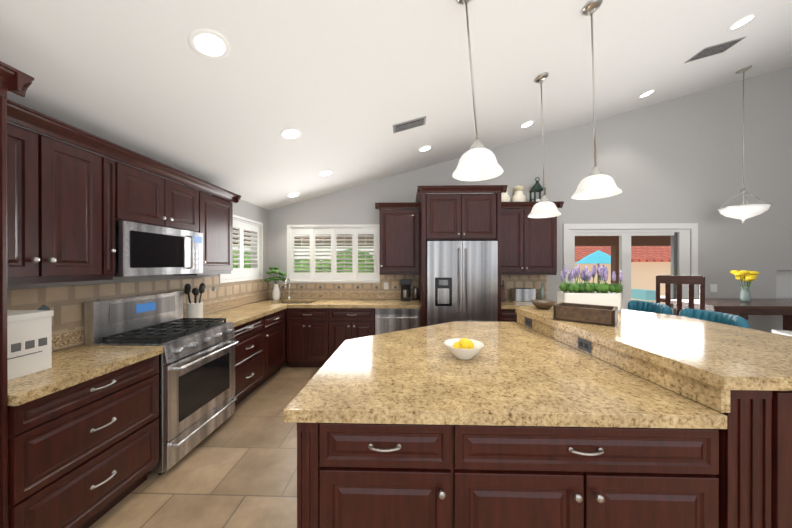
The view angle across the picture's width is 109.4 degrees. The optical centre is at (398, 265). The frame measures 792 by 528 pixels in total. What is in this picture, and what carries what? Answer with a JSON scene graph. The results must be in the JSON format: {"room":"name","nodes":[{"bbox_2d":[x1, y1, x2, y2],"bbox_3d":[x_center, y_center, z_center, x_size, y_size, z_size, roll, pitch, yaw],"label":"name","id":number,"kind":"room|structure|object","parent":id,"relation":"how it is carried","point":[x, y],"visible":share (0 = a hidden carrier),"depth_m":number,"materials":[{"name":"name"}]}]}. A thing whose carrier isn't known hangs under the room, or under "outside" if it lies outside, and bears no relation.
{"room":"kitchen","nodes":[
{"label":"kitchen","id":0,"kind":"room"},
{"bbox_2d":[7,121,267,289],"bbox_3d":[-2.302,0.278,0.680,0.140,2.377,7.810,0,0,2],"label":"wall","id":1,"kind":"structure","parent":0,"point":[244,209],"depth_m":2.86,"materials":[{"name":"grey paint"}]},
{"bbox_2d":[7,119,106,282],"bbox_3d":[-2.077,-0.323,1.523,0.256,0.795,0.639,0,0,2],"label":"upper cabinet","id":2,"kind":"object","parent":1,"relation":"attached to","point":[68,205],"depth_m":1.58,"materials":[{"name":"brown wood"}]},
{"bbox_2d":[107,159,202,232],"bbox_3d":[-2.055,-0.517,2.317,0.256,0.410,0.776,0,0,2],"label":"upper cabinet","id":3,"kind":"object","parent":1,"relation":"attached to","point":[135,195],"depth_m":2.18,"materials":[{"name":"brown wood"}]},
{"bbox_2d":[113,221,202,276],"bbox_3d":[-2.007,-0.113,2.316,0.333,0.390,0.766,0,0,2],"label":"microwave","id":4,"kind":"object","parent":3,"relation":"attached to","point":[146,250],"visible":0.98,"depth_m":2.18,"materials":[{"name":"silver metal"}]},
{"bbox_2d":[179,191,234,274],"bbox_3d":[-2.038,-0.326,2.966,0.256,0.795,0.522,0,0,2],"label":"upper cabinet","id":5,"kind":"object","parent":1,"relation":"attached to","point":[217,211],"depth_m":2.96,"materials":[{"name":"brown wood"}]},
{"bbox_2d":[218,215,262,282],"bbox_3d":[-2.204,-0.220,3.862,0.162,0.870,1.010,0,0,2],"label":"window","id":6,"kind":"structure","parent":1,"relation":"in","point":[235,279],"depth_m":4.18,"materials":[{"name":"white paint"}]},
{"bbox_2d":[222,220,258,277],"bbox_3d":[-2.171,-0.220,3.861,0.062,0.756,0.896,0,0,2],"label":"window shutters","id":7,"kind":"object","parent":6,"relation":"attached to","point":[240,271],"visible":0.75,"depth_m":3.90,"materials":[{"name":"white paint"}]},
{"bbox_2d":[89,361,320,527],"bbox_3d":[2.443,1.497,0.623,9.630,0.060,7.950,0,0,2],"label":"floor","id":8,"kind":"structure","parent":0,"point":[237,468],"depth_m":1.91,"materials":[{"name":"tile"}]},
{"bbox_2d":[0,61,33,527],"bbox_3d":[-1.927,0.319,0.704,0.601,2.295,1.098,0,0,2],"label":"tall cabinet","id":9,"kind":"object","parent":8,"relation":"on","point":[15,81],"visible":1,"depth_m":1.18,"materials":[{"name":"brown wood"}]},
{"bbox_2d":[8,355,158,527],"bbox_3d":[-1.921,1.032,1.562,0.566,0.865,0.720,0,0,2],"label":"base cabinet","id":10,"kind":"object","parent":8,"relation":"on","point":[83,435],"depth_m":1.46,"materials":[{"name":"brown wood"}]},
{"bbox_2d":[8,343,162,406],"bbox_3d":[-1.909,0.576,1.561,0.591,0.047,0.720,0,0,2],"label":"countertop","id":11,"kind":"structure","parent":10,"relation":"on","point":[72,366],"depth_m":1.52,"materials":[{"name":"beige stone"}]},
{"bbox_2d":[7,310,53,379],"bbox_3d":[-2.021,0.397,1.363,0.325,0.308,0.300,0,0,2],"label":"bread box","id":12,"kind":"object","parent":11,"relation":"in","point":[29,341],"visible":0.75,"depth_m":1.41,"materials":[{"name":"white ceramic"}]},
{"bbox_2d":[85,291,238,474],"bbox_3d":[-1.832,0.858,2.311,0.643,1.210,0.775,0,0,2],"label":"range","id":13,"kind":"object","parent":8,"relation":"on","point":[197,398],"visible":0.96,"depth_m":2.16,"materials":[{"name":"silver metal"}]},
{"bbox_2d":[234,315,266,405],"bbox_3d":[-1.881,1.029,3.015,0.566,0.865,0.621,0,0,2],"label":"base cabinet","id":14,"kind":"object","parent":8,"relation":"on","point":[251,349],"depth_m":3.03,"materials":[{"name":"brown wood"}]},
{"bbox_2d":[203,303,286,326],"bbox_3d":[-1.861,0.572,3.304,0.591,0.047,1.201,0,0,2],"label":"countertop","id":15,"kind":"structure","parent":14,"relation":"on","point":[237,315],"depth_m":3.26,"materials":[{"name":"beige stone"}]},
{"bbox_2d":[184,283,205,317],"bbox_3d":[-2.053,0.363,2.827,0.192,0.369,0.182,0,0,2],"label":"utensil crock","id":16,"kind":"object","parent":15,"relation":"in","point":[195,309],"visible":0.94,"depth_m":2.78,"materials":[{"name":"white ceramic"}]},
{"bbox_2d":[267,311,286,378],"bbox_3d":[-1.865,1.028,3.628,0.566,0.865,0.605,0,0,2],"label":"base cabinet","id":17,"kind":"object","parent":8,"relation":"on","point":[277,323],"depth_m":3.64,"materials":[{"name":"brown wood"}]},
{"bbox_2d":[287,311,330,366],"bbox_3d":[-1.265,1.114,4.235,0.600,0.690,0.641,0,0,2],"label":"base cabinet","id":18,"kind":"object","parent":8,"relation":"on","point":[308,340],"depth_m":3.92,"materials":[{"name":"brown wood"}]},
{"bbox_2d":[327,307,378,355],"bbox_3d":[-0.642,1.026,4.218,0.646,0.865,0.641,0,0,2],"label":"base cabinet","id":19,"kind":"object","parent":8,"relation":"on","point":[347,323],"depth_m":3.90,"materials":[{"name":"brown wood"}]},
{"bbox_2d":[259,299,420,306],"bbox_3d":[-0.905,0.570,4.212,2.452,0.047,0.666,0,0,2],"label":"countertop","id":20,"kind":"structure","parent":19,"relation":"on","point":[318,302],"depth_m":4.01,"materials":[{"name":"beige stone"}]},
{"bbox_2d":[264,266,286,299],"bbox_3d":[-1.911,0.282,4.366,0.341,0.526,0.278,0,0,2],"label":"potted plant","id":21,"kind":"object","parent":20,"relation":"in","point":[276,293],"visible":1,"depth_m":4.34,"materials":[{"name":"green plant"}]},
{"bbox_2d":[284,277,295,299],"bbox_3d":[-1.701,0.368,4.396,0.133,0.355,0.194,0,0,2],"label":"faucet","id":22,"kind":"object","parent":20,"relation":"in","point":[289,296],"visible":1,"depth_m":4.45,"materials":[{"name":"silver metal"}]},
{"bbox_2d":[400,279,410,300],"bbox_3d":[0.114,0.381,4.370,0.170,0.328,0.240,0,0,2],"label":"coffee maker","id":23,"kind":"object","parent":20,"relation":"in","point":[405,284],"visible":0.98,"depth_m":4.28,"materials":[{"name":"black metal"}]},
{"bbox_2d":[413,287,418,300],"bbox_3d":[0.269,0.440,4.366,0.088,0.210,0.090,0,0,2],"label":"canister","id":24,"kind":"object","parent":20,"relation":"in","point":[415,293],"visible":1,"depth_m":4.33,"materials":[{"name":"silver metal"}]},
{"bbox_2d":[375,308,420,334],"bbox_3d":[0.002,1.029,4.170,0.636,0.860,0.701,0,0,2],"label":"dishwasher","id":25,"kind":"object","parent":8,"relation":"on","point":[387,320],"visible":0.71,"depth_m":3.87,"materials":[{"name":"silver metal"}]},
{"bbox_2d":[415,185,507,326],"bbox_3d":[0.841,0.212,4.063,1.160,2.495,0.866,0,0,2],"label":"surround","id":26,"kind":"object","parent":8,"relation":"on","point":[460,217],"visible":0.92,"depth_m":3.71,"materials":[{"name":"brown wood"}]},
{"bbox_2d":[426,241,497,325],"bbox_3d":[0.840,0.572,4.018,0.910,1.775,0.906,0,0,2],"label":"refrigerator","id":27,"kind":"object","parent":8,"relation":"on","point":[461,280],"visible":0.62,"depth_m":3.63,"materials":[{"name":"silver metal"}]},
{"bbox_2d":[501,275,556,323],"bbox_3d":[1.871,0.803,4.132,1.006,1.312,0.674,0,0,2],"label":"cabinet","id":28,"kind":"object","parent":8,"relation":"on","point":[508,309],"visible":0.06,"depth_m":4.45,"materials":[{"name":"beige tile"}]},
{"bbox_2d":[501,280,505,300],"bbox_3d":[1.580,0.391,4.360,0.120,0.308,0.180,0,0,2],"label":"knife block","id":29,"kind":"object","parent":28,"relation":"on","point":[503,297],"visible":0.4,"depth_m":4.31,"materials":[{"name":"brown wood"}]},
{"bbox_2d":[511,288,535,300],"bbox_3d":[1.918,0.448,4.311,0.300,0.193,0.180,0,0,2],"label":"toaster","id":30,"kind":"object","parent":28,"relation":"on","point":[523,294],"visible":0.94,"depth_m":4.22,"materials":[{"name":"silver metal"}]},
{"bbox_2d":[539,283,544,299],"bbox_3d":[2.219,0.410,4.333,0.070,0.270,0.070,0,0,2],"label":"bottle","id":31,"kind":"object","parent":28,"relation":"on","point":[541,293],"visible":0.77,"depth_m":4.32,"materials":[{"name":"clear glass"}]},
{"bbox_2d":[288,314,791,527],"bbox_3d":[0.746,0.958,1.867,2.250,1.012,1.673,0,0,2],"label":"kitchen island","id":32,"kind":"object","parent":8,"relation":"on","point":[637,419],"depth_m":1.08,"materials":[{"name":"beige stone"}]},
{"bbox_2d":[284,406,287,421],"bbox_3d":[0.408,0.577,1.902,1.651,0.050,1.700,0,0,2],"label":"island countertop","id":33,"kind":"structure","parent":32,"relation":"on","point":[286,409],"depth_m":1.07,"materials":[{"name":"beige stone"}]},
{"bbox_2d":[444,338,483,359],"bbox_3d":[0.391,0.490,1.682,0.236,0.121,0.236,0,0,2],"label":"fruit bowl","id":34,"kind":"object","parent":33,"relation":"on","point":[463,348],"visible":1,"depth_m":1.63,"materials":[{"name":"white ceramic"}]},
{"bbox_2d":[525,317,531,327],"bbox_3d":[1.139,0.503,2.459,0.008,0.070,0.115,0,0,-1],"label":"outlet","id":35,"kind":"object","parent":32,"relation":"attached to","point":[528,322],"depth_m":2.45,"materials":[{"name":"grey plastic"}]},
{"bbox_2d":[578,337,590,353],"bbox_3d":[1.171,0.504,1.768,0.008,0.070,0.115,0,0,-1],"label":"outlet","id":36,"kind":"object","parent":32,"relation":"attached to","point":[584,345],"depth_m":1.76,"materials":[{"name":"grey plastic"}]},
{"bbox_2d":[516,306,791,385],"bbox_3d":[1.657,0.427,1.865,1.149,0.050,1.724,0,0,2],"label":"island countertop","id":37,"kind":"structure","parent":32,"relation":"on","point":[692,351],"depth_m":1.42,"materials":[{"name":"beige stone"}]},
{"bbox_2d":[531,300,554,308],"bbox_3d":[1.331,0.363,2.576,0.197,0.070,0.200,0,0,2],"label":"bowl","id":38,"kind":"object","parent":37,"relation":"on","point":[543,304],"visible":1,"depth_m":2.52,"materials":[{"name":"brown wood"}]},
{"bbox_2d":[553,302,617,326],"bbox_3d":[1.356,0.348,2.036,0.360,0.103,0.240,0,0,42],"label":"wood tray","id":39,"kind":"object","parent":37,"relation":"on","point":[591,314],"visible":1,"depth_m":1.96,"materials":[{"name":"brown wood"}]},
{"bbox_2d":[557,264,622,310],"bbox_3d":[1.716,0.194,2.526,0.480,0.408,0.171,0,0,10],"label":"planter","id":40,"kind":"object","parent":37,"relation":"on","point":[584,293],"visible":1,"depth_m":2.47,"materials":[{"name":"white ceramic"}]},
{"bbox_2d":[627,300,672,314],"bbox_3d":[2.297,0.915,2.781,0.531,1.097,0.480,0,0,2],"label":"bar stool","id":41,"kind":"object","parent":8,"relation":"on","point":[645,306],"visible":0.21,"depth_m":2.80,"materials":[{"name":"teal fabric"}]},
{"bbox_2d":[656,275,704,315],"bbox_3d":[3.481,0.790,3.482,0.410,1.340,0.505,0,0,44],"label":"dining chair","id":42,"kind":"object","parent":8,"relation":"on","point":[678,280],"visible":0.31,"depth_m":3.30,"materials":[{"name":"brown wood"}]},
{"bbox_2d":[679,308,749,328],"bbox_3d":[2.282,0.916,2.212,0.531,1.097,0.480,0,0,2],"label":"bar stool","id":43,"kind":"object","parent":8,"relation":"on","point":[724,318],"visible":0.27,"depth_m":2.20,"materials":[{"name":"teal fabric"}]},
{"bbox_2d":[660,298,791,330],"bbox_3d":[5.008,0.985,3.888,2.100,0.950,0.820,0,0,2],"label":"dining table","id":44,"kind":"object","parent":8,"relation":"on","point":[738,307],"visible":0.48,"depth_m":3.64,"materials":[{"name":"brown wood"}]},
{"bbox_2d":[730,270,759,301],"bbox_3d":[4.797,0.287,3.877,0.274,0.440,0.282,0,0,2],"label":"flower vase","id":45,"kind":"object","parent":44,"relation":"on","point":[748,277],"visible":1,"depth_m":3.85,"materials":[{"name":"clear glass"}]},
{"bbox_2d":[772,329,791,335],"bbox_3d":[4.524,0.791,3.071,0.410,1.340,0.505,0,0,32],"label":"dining chair","id":46,"kind":"object","parent":8,"relation":"on","point":[785,332],"visible":0.03,"depth_m":3.26,"materials":[{"name":"white wood"}]},
{"bbox_2d":[287,307,310,318],"bbox_3d":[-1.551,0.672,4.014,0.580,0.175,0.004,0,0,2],"label":"drawer","id":47,"kind":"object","parent":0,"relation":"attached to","point":[292,312],"depth_m":3.92,"materials":[{"name":"brown wood"}]},
{"bbox_2d":[0,0,791,209],"bbox_3d":[2.443,-2.204,0.615,9.630,2.702,7.950,0,0,2],"label":"ceiling","id":48,"kind":"structure","parent":0,"point":[344,86],"depth_m":2.18,"materials":[{"name":"white paint"}]},
{"bbox_2d":[188,28,230,58],"bbox_3d":[-1.028,-1.203,1.530,0.196,0.055,0.202,0,0,2],"label":"recessed light","id":49,"kind":"object","parent":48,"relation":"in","point":[209,46],"visible":1,"depth_m":1.52,"materials":[{"name":"white paint"}]},
{"bbox_2d":[279,127,301,139],"bbox_3d":[-0.988,-1.208,2.576,0.196,0.055,0.202,0,0,2],"label":"recessed light","id":50,"kind":"object","parent":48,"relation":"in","point":[290,133],"visible":1,"depth_m":2.57,"materials":[{"name":"white paint"}]},
{"bbox_2d":[286,192,299,196],"bbox_3d":[-1.566,-1.047,4.173,0.196,0.055,0.202,0,0,2],"label":"recessed light","id":51,"kind":"object","parent":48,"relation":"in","point":[293,195],"visible":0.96,"depth_m":4.16,"materials":[{"name":"white paint"}]},
{"bbox_2d":[318,170,333,175],"bbox_3d":[-0.953,-1.212,3.686,0.196,0.055,0.202,0,0,2],"label":"recessed light","id":52,"kind":"object","parent":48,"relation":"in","point":[325,173],"visible":1,"depth_m":3.67,"materials":[{"name":"white paint"}]},
{"bbox_2d":[393,116,425,132],"bbox_3d":[0.117,-1.497,2.994,0.350,0.098,0.170,0,0,2],"label":"ceiling vent","id":53,"kind":"object","parent":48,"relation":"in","point":[410,124],"visible":1,"depth_m":2.98,"materials":[{"name":"silver metal"}]},
{"bbox_2d":[418,145,431,151],"bbox_3d":[0.354,-1.558,3.744,0.196,0.055,0.202,0,0,2],"label":"recessed light","id":54,"kind":"object","parent":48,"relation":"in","point":[425,148],"visible":1,"depth_m":3.73,"materials":[{"name":"white paint"}]},
{"bbox_2d":[452,0,502,180],"bbox_3d":[0.455,-1.060,1.617,0.286,1.071,0.286,0,0,2],"label":"pendant light","id":55,"kind":"object","parent":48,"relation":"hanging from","point":[478,161],"visible":1,"depth_m":1.61,"materials":[{"name":"white glass"}]},
{"bbox_2d":[519,120,534,127],"bbox_3d":[1.762,-1.930,3.840,0.196,0.055,0.202,0,0,2],"label":"recessed light","id":56,"kind":"object","parent":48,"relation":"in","point":[529,123],"visible":1,"depth_m":3.82,"materials":[{"name":"white paint"}]},
{"bbox_2d":[528,72,560,217],"bbox_3d":[1.425,-1.169,2.741,0.296,1.375,0.296,0,0,2],"label":"pendant light","id":57,"kind":"object","parent":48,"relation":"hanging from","point":[544,207],"visible":1,"depth_m":2.72,"materials":[{"name":"white glass"}]},
{"bbox_2d":[571,0,621,199],"bbox_3d":[1.395,-1.174,1.981,0.296,1.357,0.296,0,0,2],"label":"pendant light","id":58,"kind":"object","parent":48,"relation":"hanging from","point":[596,183],"visible":0.96,"depth_m":1.97,"materials":[{"name":"white glass"}]},
{"bbox_2d":[638,89,655,97],"bbox_3d":[3.438,-2.374,3.879,0.196,0.055,0.202,0,0,2],"label":"recessed light","id":59,"kind":"object","parent":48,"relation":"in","point":[649,92],"visible":0.96,"depth_m":3.87,"materials":[{"name":"white paint"}]},
{"bbox_2d":[685,37,745,62],"bbox_3d":[3.528,-2.400,3.131,0.436,0.121,0.220,0,0,2],"label":"ceiling vent","id":60,"kind":"object","parent":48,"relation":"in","point":[713,50],"visible":1,"depth_m":3.12,"materials":[{"name":"silver metal"}]},
{"bbox_2d":[726,12,758,30],"bbox_3d":[3.316,-2.348,2.705,0.196,0.055,0.202,0,0,2],"label":"recessed light","id":61,"kind":"object","parent":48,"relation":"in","point":[750,17],"visible":0.98,"depth_m":2.69,"materials":[{"name":"white paint"}]},
{"bbox_2d":[717,65,771,223],"bbox_3d":[4.829,-1.672,3.922,0.490,2.182,0.490,0,0,2],"label":"pendant chandelier","id":62,"kind":"object","parent":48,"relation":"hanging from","point":[743,212],"visible":1,"depth_m":3.87,"materials":[{"name":"white glass"}]},
{"bbox_2d":[268,67,791,332],"bbox_3d":[2.549,-0.988,4.521,9.630,4.892,0.140,0,0,2],"label":"wall","id":63,"kind":"structure","parent":0,"point":[678,160],"depth_m":4.40,"materials":[{"name":"grey paint"}]},
{"bbox_2d":[291,228,375,279],"bbox_3d":[-1.055,-0.182,4.577,1.396,0.836,0.062,0,0,2],"label":"window shutters","id":64,"kind":"object","parent":63,"relation":"in","point":[333,234],"visible":1,"depth_m":4.56,"materials":[{"name":"white paint"}]},
{"bbox_2d":[287,224,379,282],"bbox_3d":[-1.055,-0.182,4.591,1.510,0.950,0.200,0,0,2],"label":"window","id":65,"kind":"structure","parent":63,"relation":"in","point":[377,227],"depth_m":4.53,"materials":[{"name":"white paint"}]},
{"bbox_2d":[375,202,419,274],"bbox_3d":[-0.009,-0.391,4.325,0.666,1.070,0.386,0,0,2],"label":"upper cabinet","id":66,"kind":"object","parent":63,"relation":"attached to","point":[399,238],"visible":1,"depth_m":4.19,"materials":[{"name":"brown wood"}]},
{"bbox_2d":[501,201,563,274],"bbox_3d":[1.891,-0.391,4.273,1.040,1.070,0.386,0,0,2],"label":"upper cabinet","id":67,"kind":"object","parent":63,"relation":"attached to","point":[528,246],"visible":0.73,"depth_m":4.14,"materials":[{"name":"brown wood"}]},
{"bbox_2d":[569,229,689,314],"bbox_3d":[3.646,0.444,4.484,1.887,2.024,0.120,0,0,2],"label":"sliding door","id":68,"kind":"structure","parent":63,"relation":"in","point":[680,251],"depth_m":4.45,"materials":[{"name":"white paint"}]},
{"bbox_2d":[563,223,697,297],"bbox_3d":[3.644,0.401,4.413,2.065,2.115,0.018,0,0,2],"label":"door frame","id":69,"kind":"structure","parent":63,"relation":"attached to","point":[693,227],"depth_m":4.40,"materials":[{"name":"white paint"}]},
{"bbox_2d":[710,284,716,291],"bbox_3d":[4.931,0.358,4.384,0.100,0.120,0.006,0,0,2],"label":"electrical outlet plate","id":70,"kind":"object","parent":63,"relation":"attached to","point":[713,287],"depth_m":4.38,"materials":[{"name":"white plastic"}]},
{"label":"outside","id":71,"kind":"structure","parent":0,"visible":0},
{"bbox_3d":[4.261,1.490,13.178,24.000,0.060,17.250,0,0,2],"label":"ground","id":72,"kind":"structure","parent":71,"visible":0},
{"bbox_2d":[233,228,373,271],"bbox_3d":[-2.852,0.167,4.891,8.231,2.620,7.800,0,0,2],"label":"garden","id":73,"kind":"object","parent":72,"relation":"on","point":[245,266],"visible":0.04,"depth_m":5.95,"materials":[{"name":"green foliage"},{"name":"grass"}]},
{"bbox_2d":[575,236,670,303],"bbox_3d":[9.398,0.169,8.959,14.100,2.600,8.800,0,0,2],"label":"patio","id":74,"kind":"structure","parent":72,"relation":"on","point":[650,258],"depth_m":9.85,"materials":[{"name":"beige paint"}]}
]}

